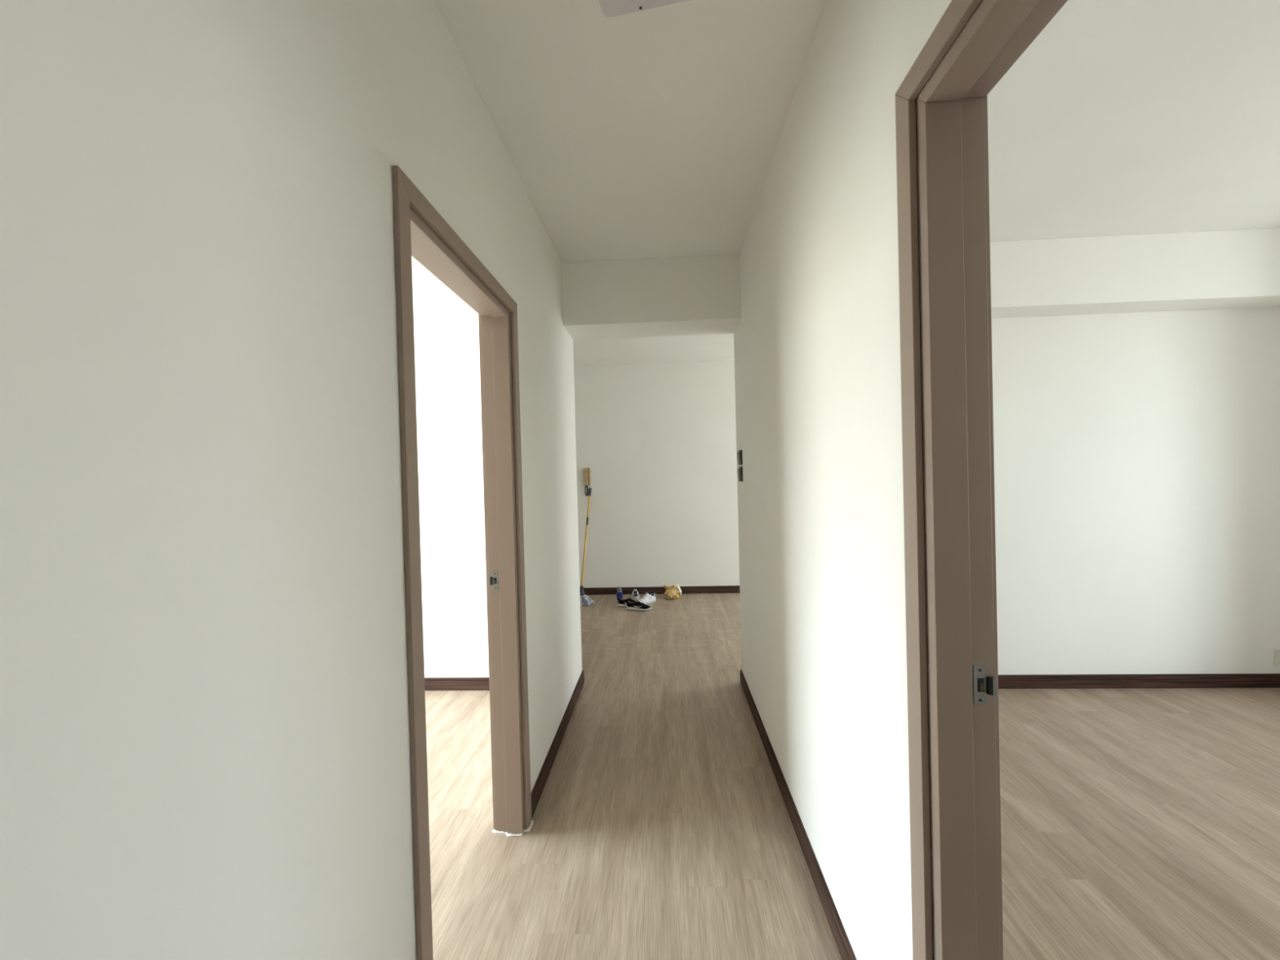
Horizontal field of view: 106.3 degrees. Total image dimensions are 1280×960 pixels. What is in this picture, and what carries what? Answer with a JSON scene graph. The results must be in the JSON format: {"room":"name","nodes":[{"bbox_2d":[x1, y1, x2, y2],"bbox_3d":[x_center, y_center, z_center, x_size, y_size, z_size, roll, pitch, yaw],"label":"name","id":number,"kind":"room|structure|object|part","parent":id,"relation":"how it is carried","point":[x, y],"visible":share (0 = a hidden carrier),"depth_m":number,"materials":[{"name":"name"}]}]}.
{"room":"apartment hallway","nodes":[
{"label":"apartment hallway","id":0,"kind":"room"},
{"bbox_2d":[0,0,582,959],"bbox_3d":[-0.585,0.050,1.193,0.112,2.706,4.122,-1,1,3],"label":"wall","id":1,"kind":"structure","parent":0,"point":[205,754],"depth_m":0.65,"materials":[{"name":"white paint"}]},
{"bbox_2d":[391,164,533,959],"bbox_3d":[-0.557,0.349,1.520,0.152,2.112,0.871,-1,1,3],"label":"door frame","id":2,"kind":"structure","parent":1,"relation":"in","point":[421,233],"depth_m":1.87,"materials":[{"name":"beige laminate"}]},
{"bbox_3d":[-0.519,0.349,1.107,0.014,2.105,0.050,-1,1,3],"label":"casing","id":3,"kind":"part","parent":2,"relation":"part of","materials":[{"name":"beige laminate"}]},
{"bbox_3d":[-0.525,-0.683,1.506,0.014,0.050,0.870,-1,1,3],"label":"casing","id":4,"kind":"part","parent":2,"relation":"part of","materials":[{"name":"beige laminate"}]},
{"bbox_3d":[-0.604,0.344,1.932,0.014,2.105,0.052,-1,1,3],"label":"casing","id":5,"kind":"part","parent":2,"relation":"part of","materials":[{"name":"beige laminate"}]},
{"bbox_3d":[-0.569,0.397,1.890,0.023,0.073,0.002,-1,1,3],"label":"strike plate","id":6,"kind":"part","parent":2,"relation":"part of","materials":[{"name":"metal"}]},
{"bbox_3d":[-0.477,0.340,1.926,0.014,2.105,0.050,-1,1,3],"label":"casing","id":7,"kind":"part","parent":2,"relation":"part of","materials":[{"name":"beige laminate"}]},
{"bbox_2d":[530,670,584,818],"bbox_3d":[-0.418,1.343,2.611,0.012,0.084,1.301,-1,1,3],"label":"baseboard","id":8,"kind":"structure","parent":1,"relation":"attached to","point":[538,788],"depth_m":2.38,"materials":[{"name":"brown wood"}]},
{"bbox_2d":[573,360,739,587],"bbox_3d":[1.017,-0.036,5.663,6.900,2.706,0.150,-1,1,3],"label":"wall","id":9,"kind":"structure","parent":0,"point":[657,442],"depth_m":5.63,"materials":[{"name":"white paint"}]},
{"bbox_2d":[583,467,591,496],"bbox_3d":[-0.622,0.024,5.644,0.082,0.330,0.054,-1,1,3],"label":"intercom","id":10,"kind":"object","parent":9,"relation":"attached to","point":[587,475],"visible":1,"depth_m":5.64,"materials":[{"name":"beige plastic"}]},
{"bbox_3d":[-0.629,0.126,5.653,0.043,0.127,0.017,-1,1,3],"label":"coiled cord","id":11,"kind":"part","parent":10,"relation":"part of","materials":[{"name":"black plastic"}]},
{"bbox_2d":[583,585,739,595],"bbox_3d":[1.017,1.276,5.597,6.600,0.084,0.012,-1,1,3],"label":"baseboard","id":12,"kind":"structure","parent":9,"relation":"attached to","point":[732,588],"depth_m":5.63,"materials":[{"name":"brown wood"}]},
{"bbox_2d":[733,0,951,959],"bbox_3d":[0.598,0.020,1.133,0.112,2.706,4.122,-1,1,3],"label":"wall","id":13,"kind":"structure","parent":0,"point":[817,336],"depth_m":1.34,"materials":[{"name":"white paint"}]},
{"bbox_2d":[737,466,742,481],"bbox_3d":[0.625,-0.037,3.002,0.020,0.092,0.094,-1,1,3],"label":"light switch","id":14,"kind":"object","parent":13,"relation":"attached to","point":[740,469],"visible":1,"depth_m":2.96,"materials":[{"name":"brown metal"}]},
{"bbox_2d":[737,449,742,465],"bbox_3d":[0.623,-0.140,3.001,0.020,0.092,0.094,-1,1,3],"label":"light switch","id":15,"kind":"object","parent":13,"relation":"attached to","point":[740,452],"visible":1,"depth_m":2.96,"materials":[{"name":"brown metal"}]},
{"bbox_2d":[739,669,856,959],"bbox_3d":[0.618,1.322,2.084,0.012,0.084,2.250,-1,1,3],"label":"baseboard","id":16,"kind":"structure","parent":13,"relation":"attached to","point":[846,951],"depth_m":1.72,"materials":[{"name":"brown wood"}]},
{"bbox_2d":[894,0,1067,959],"bbox_3d":[0.575,0.313,0.511,0.141,2.132,0.872,-1,1,3],"label":"door frame","id":17,"kind":"structure","parent":13,"relation":"in","point":[941,103],"depth_m":0.87,"materials":[{"name":"brown laminate"}]},
{"bbox_3d":[0.532,0.310,0.925,0.014,2.132,0.050,-1,1,3],"label":"casing","id":18,"kind":"part","parent":17,"relation":"part of","materials":[{"name":"beige laminate"}]},
{"bbox_3d":[0.484,-0.726,0.504,0.014,0.050,0.871,-1,1,3],"label":"casing","id":19,"kind":"part","parent":17,"relation":"part of","materials":[{"name":"beige laminate"}]},
{"bbox_3d":[0.623,0.376,0.879,0.023,0.073,0.002,-1,1,3],"label":"strike plate","id":20,"kind":"part","parent":17,"relation":"part of","materials":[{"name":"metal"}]},
{"bbox_3d":[0.659,0.307,0.918,0.014,2.132,0.052,-1,1,3],"label":"casing","id":21,"kind":"part","parent":17,"relation":"part of","materials":[{"name":"beige laminate"}]},
{"bbox_3d":[0.611,-0.728,0.498,0.014,0.052,0.871,-1,1,3],"label":"casing","id":22,"kind":"part","parent":17,"relation":"part of","materials":[{"name":"beige laminate"}]},
{"bbox_2d":[411,0,1279,366],"bbox_3d":[0.383,-1.415,2.334,7.760,0.150,6.832,-1,1,3],"label":"ceiling","id":23,"kind":"structure","parent":0,"point":[655,132],"depth_m":1.79,"materials":[{"name":"white paint"}]},
{"bbox_2d":[599,0,688,17],"bbox_3d":[0.060,-1.300,1.108,0.410,0.038,0.410,-1,1,11],"label":"recessed light","id":24,"kind":"object","parent":23,"relation":"in","point":[610,8],"visible":1,"depth_m":1.31,"materials":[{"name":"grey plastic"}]},
{"bbox_2d":[413,306,1279,677],"bbox_3d":[0.370,0.006,3.157,7.220,2.706,0.101,-1,1,3],"label":"wall","id":25,"kind":"structure","parent":0,"point":[1137,455],"depth_m":2.98,"materials":[{"name":"white paint"}]},
{"bbox_2d":[412,269,479,342],"bbox_3d":[-1.925,-1.096,3.104,2.698,0.383,0.212,-1,1,3],"label":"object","id":26,"kind":"structure","parent":25,"relation":"attached to","point":[439,314],"depth_m":2.96,"materials":[{"name":"white paint"}]},
{"bbox_2d":[424,677,489,690],"bbox_3d":[-1.856,1.375,3.228,2.698,0.084,0.012,-1,1,3],"label":"baseboard","id":27,"kind":"structure","parent":25,"relation":"attached to","point":[430,683],"depth_m":3.19,"materials":[{"name":"brown wood"}]},
{"bbox_2d":[561,253,741,339],"bbox_3d":[0.072,-1.147,3.053,1.074,0.383,0.313,-1,1,3],"label":"beam","id":28,"kind":"structure","parent":25,"relation":"attached to","point":[688,295],"depth_m":2.90,"materials":[{"name":"white paint"}]},
{"bbox_2d":[990,227,1279,318],"bbox_3d":[2.327,-1.204,2.888,3.224,0.383,0.212,-1,1,3],"label":"beam","id":29,"kind":"structure","parent":25,"relation":"attached to","point":[1238,268],"depth_m":2.76,"materials":[{"name":"white paint"}]},
{"bbox_2d":[998,673,1279,688],"bbox_3d":[2.396,1.266,3.013,3.224,0.084,0.012,-1,1,3],"label":"baseboard","id":30,"kind":"structure","parent":25,"relation":"attached to","point":[1206,680],"depth_m":2.97,"materials":[{"name":"brown wood"}]},
{"bbox_2d":[1274,648,1279,663],"bbox_3d":[3.929,1.079,2.934,0.086,0.091,0.010,-1,1,3],"label":"wall socket","id":31,"kind":"object","parent":25,"relation":"attached to","point":[1277,651],"visible":1,"depth_m":2.93,"materials":[{"name":"white plastic"}]},
{"bbox_2d":[425,592,1279,959],"bbox_3d":[0.457,1.425,2.362,7.760,0.120,6.832,-1,1,3],"label":"floor","id":32,"kind":"structure","parent":0,"point":[1137,824],"depth_m":1.90,"materials":[{"name":"beige laminate"}]},
{"bbox_2d":[579,488,594,606],"bbox_3d":[-0.622,0.728,5.401,0.220,1.265,0.540,-1,1,3],"label":"mop","id":33,"kind":"object","parent":32,"relation":"on","point":[584,598],"visible":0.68,"depth_m":5.35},
{"bbox_2d":[616,585,622,599],"bbox_3d":[-0.223,1.252,5.247,0.066,0.202,0.066,-1,1,3],"label":"water bottle","id":34,"kind":"object","parent":32,"relation":"on","point":[620,593],"visible":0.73,"depth_m":5.22,"materials":[{"name":"blue plastic"}]},
{"bbox_2d":[617,597,635,607],"bbox_3d":[-0.107,1.303,5.118,0.260,0.099,0.092,-1,1,11],"label":"sneaker","id":35,"kind":"object","parent":32,"relation":"on","point":[621,602],"visible":0.55,"depth_m":5.10,"materials":[{"name":"black fabric"}]},
{"bbox_2d":[631,589,639,601],"bbox_3d":[-0.052,1.291,5.427,0.092,0.114,0.264,-2,1,-2],"label":"sneaker","id":36,"kind":"object","parent":32,"relation":"on","point":[635,595],"visible":0.98,"depth_m":5.35,"materials":[{"name":"white fabric"}]},
{"bbox_2d":[626,600,651,611],"bbox_3d":[-0.010,1.301,4.991,0.260,0.099,0.092,-1,1,11],"label":"sneaker","id":37,"kind":"object","parent":32,"relation":"on","point":[636,606],"visible":1,"depth_m":4.97,"materials":[{"name":"black fabric"}]},
{"bbox_2d":[638,591,656,604],"bbox_3d":[0.073,1.289,5.253,0.264,0.114,0.092,-2,1,-40],"label":"sneaker","id":38,"kind":"object","parent":32,"relation":"on","point":[646,598],"visible":0.91,"depth_m":5.23,"materials":[{"name":"white fabric"}]},
{"bbox_2d":[661,582,681,599],"bbox_3d":[0.361,1.248,5.410,0.202,0.171,0.153,-2,1,-30],"label":"bag","id":39,"kind":"object","parent":32,"relation":"on","point":[674,592],"visible":1,"depth_m":5.37,"materials":[{"name":"plastic"}]}
]}

